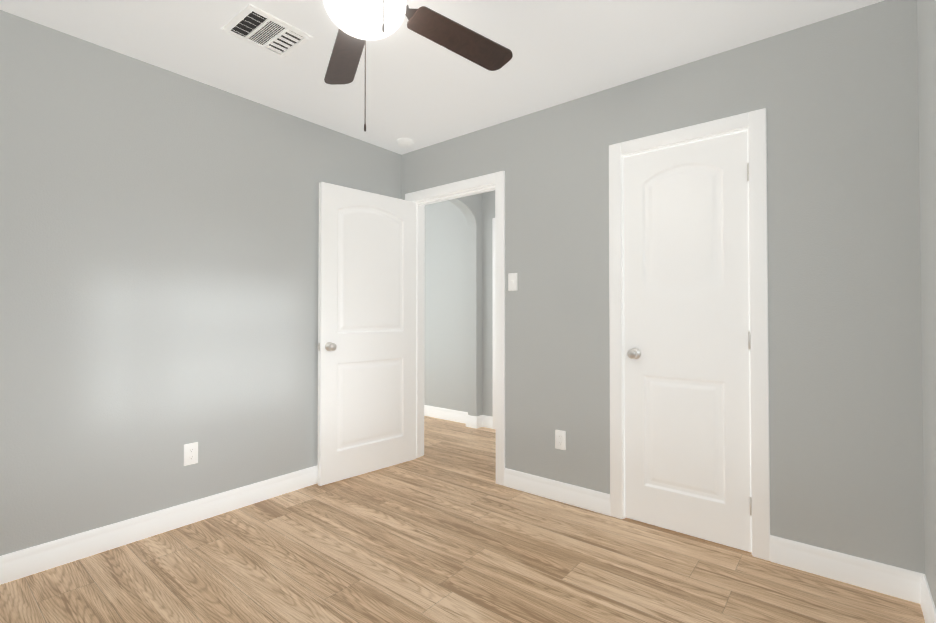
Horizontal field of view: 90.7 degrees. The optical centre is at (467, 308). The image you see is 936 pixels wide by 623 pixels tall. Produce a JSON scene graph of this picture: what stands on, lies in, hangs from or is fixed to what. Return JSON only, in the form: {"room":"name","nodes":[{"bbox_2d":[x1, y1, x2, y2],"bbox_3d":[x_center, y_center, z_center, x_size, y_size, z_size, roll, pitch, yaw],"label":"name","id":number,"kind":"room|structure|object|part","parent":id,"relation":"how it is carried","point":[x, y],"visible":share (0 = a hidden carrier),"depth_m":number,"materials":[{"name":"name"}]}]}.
{"room":"empty bedroom","nodes":[
{"label":"empty bedroom","id":0,"kind":"room"},
{"bbox_2d":[0,10,400,555],"bbox_3d":[-1.667,-0.048,2.456,0.120,2.440,3.420,-1,-1,39],"label":"wall","id":1,"kind":"structure","parent":0,"point":[159,248],"depth_m":2.37,"materials":[{"name":"grey paint"}]},
{"bbox_2d":[0,465,317,584],"bbox_3d":[-1.568,1.115,2.436,0.040,0.115,3.300,-1,-1,39],"label":"baseboard","id":2,"kind":"structure","parent":1,"relation":"attached to","point":[16,565],"depth_m":2.34,"materials":[{"name":"white paint"}]},
{"bbox_2d":[184,442,197,465],"bbox_3d":[-1.516,0.797,2.530,0.007,0.115,0.070,-1,-1,39],"label":"outlet","id":3,"kind":"object","parent":1,"relation":"attached to","point":[190,453],"visible":1,"depth_m":2.53,"materials":[{"name":"white plastic"}]},
{"bbox_2d":[0,0,883,154],"bbox_3d":[-0.809,-1.306,2.626,5.260,0.080,4.740,-1,-1,39],"label":"ceiling","id":4,"kind":"structure","parent":0,"point":[422,92],"depth_m":2.27,"materials":[{"name":"white paint"}]},
{"bbox_2d":[221,3,312,57],"bbox_3d":[-0.927,-1.268,2.137,0.275,0.009,0.300,-1,-1,39],"label":"ceiling vent","id":5,"kind":"object","parent":4,"relation":"in","point":[258,27],"visible":1,"depth_m":2.12,"materials":[{"name":"white plastic"}]},
{"bbox_2d":[397,138,412,147],"bbox_3d":[-0.472,-1.235,3.466,0.124,0.038,0.124,-1,-1,39],"label":"smoke detector","id":6,"kind":"object","parent":4,"relation":"attached to","point":[405,142],"visible":1,"depth_m":3.43,"materials":[{"name":"white plastic"}]},
{"bbox_2d":[323,0,512,130],"bbox_3d":[-0.293,-0.951,1.484,1.229,0.661,1.232,-1,-1,39],"label":"ceiling fan","id":7,"kind":"object","parent":4,"relation":"hanging from","point":[358,23],"visible":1,"depth_m":1.67,"materials":[{"name":"brown wood"}]},
{"bbox_2d":[424,190,494,416],"bbox_3d":[0.650,-0.021,4.399,5.260,2.440,0.120,-1,-1,39],"label":"wall","id":8,"kind":"structure","parent":0,"point":[445,305],"depth_m":4.99,"materials":[{"name":"grey paint"}]},
{"bbox_2d":[424,405,475,427],"bbox_3d":[-0.646,1.155,5.341,1.800,0.115,0.030,-1,-1,39],"label":"baseboard","id":9,"kind":"structure","parent":8,"relation":"attached to","point":[436,412],"depth_m":4.97,"materials":[{"name":"white paint"}]},
{"bbox_2d":[493,218,495,428],"bbox_3d":[0.603,0.146,4.347,0.910,2.105,0.017,-1,-1,39],"label":"door frame","id":10,"kind":"structure","parent":8,"relation":"attached to","point":[494,358],"depth_m":4.61,"materials":[{"name":"white paint"}]},
{"bbox_2d":[0,416,924,622],"bbox_3d":[-0.809,1.204,2.591,5.260,0.060,4.740,-1,-1,39],"label":"floor","id":11,"kind":"structure","parent":0,"point":[445,528],"depth_m":2.06,"materials":[{"name":"brown wood"}]},
{"bbox_2d":[448,193,481,416],"bbox_3d":[-0.237,-0.021,4.348,0.110,2.440,1.080,-1,-1,39],"label":"wall","id":12,"kind":"structure","parent":0,"point":[470,207],"depth_m":4.68,"materials":[{"name":"grey paint"}]},
{"bbox_2d":[401,0,924,573],"bbox_3d":[-0.108,-0.034,3.469,5.260,2.440,0.120,-1,-1,39],"label":"wall","id":13,"kind":"structure","parent":0,"point":[837,96],"depth_m":2.09,"materials":[{"name":"grey paint"}]},
{"bbox_2d":[405,171,504,485],"bbox_3d":[-0.085,0.134,3.448,0.960,2.105,0.154,-1,-1,39],"label":"door frame","id":14,"kind":"structure","parent":13,"relation":"attached to","point":[497,179],"depth_m":3.24,"materials":[{"name":"white paint"}]},
{"bbox_2d":[317,182,415,485],"bbox_3d":[-0.708,0.170,3.354,0.162,2.012,0.816,-1,-1,45],"label":"entry door","id":15,"kind":"structure","parent":14,"relation":"attached to","point":[366,347],"depth_m":3.31,"materials":[{"name":"white paint"}]},
{"bbox_3d":[-0.957,0.257,3.100,0.162,0.065,0.106,-1,-1,45],"label":"knob","id":16,"kind":"part","parent":15,"relation":"part of","materials":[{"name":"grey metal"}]},
{"bbox_2d":[508,273,516,290],"bbox_3d":[0.293,-0.174,3.055,0.070,0.115,0.019,-1,-1,39],"label":"light switch","id":17,"kind":"object","parent":13,"relation":"attached to","point":[512,281],"visible":1,"depth_m":3.06,"materials":[{"name":"white plastic"}]},
{"bbox_2d":[504,468,609,515],"bbox_3d":[0.527,1.120,2.849,0.727,0.115,0.015,-1,-1,39],"label":"baseboard","id":18,"kind":"structure","parent":13,"relation":"attached to","point":[588,499],"depth_m":2.82,"materials":[{"name":"white paint"}]},
{"bbox_2d":[555,430,565,449],"bbox_3d":[0.565,0.805,2.827,0.070,0.115,0.007,-1,-1,39],"label":"outlet","id":19,"kind":"object","parent":13,"relation":"attached to","point":[560,439],"visible":1,"depth_m":2.82,"materials":[{"name":"white plastic"}]},
{"bbox_2d":[623,131,751,551],"bbox_3d":[1.116,0.157,2.417,0.616,2.012,0.162,-1,-1,39],"label":"closet door","id":20,"kind":"structure","parent":13,"relation":"in","point":[687,425],"depth_m":2.38,"materials":[{"name":"white paint"}]},
{"bbox_3d":[0.918,0.250,2.577,0.106,0.065,0.162,-1,-1,39],"label":"knob","id":21,"kind":"part","parent":20,"relation":"part of","materials":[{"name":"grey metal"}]},
{"bbox_2d":[609,108,769,560],"bbox_3d":[1.146,0.147,2.445,0.650,2.050,0.120,-1,-1,39],"label":"door frame","id":22,"kind":"structure","parent":13,"relation":"attached to","point":[689,142],"depth_m":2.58,"materials":[{"name":"white paint"}]},
{"bbox_2d":[770,535,911,600],"bbox_3d":[1.582,1.108,1.990,0.473,0.115,0.015,-1,-1,39],"label":"baseboard","id":23,"kind":"structure","parent":13,"relation":"attached to","point":[908,585],"depth_m":1.97,"materials":[{"name":"white paint"}]},
{"bbox_2d":[917,0,935,608],"bbox_3d":[0.767,-0.076,0.474,0.120,2.440,3.420,-1,-1,39],"label":"wall","id":24,"kind":"structure","parent":0,"point":[926,24],"depth_m":1.67,"materials":[{"name":"grey paint"}]},
{"bbox_2d":[912,571,935,622],"bbox_3d":[0.752,1.088,0.547,0.015,0.115,3.300,-1,-1,39],"label":"baseboard","id":25,"kind":"structure","parent":24,"relation":"attached to","point":[921,594],"depth_m":1.76,"materials":[{"name":"white paint"}]}
]}

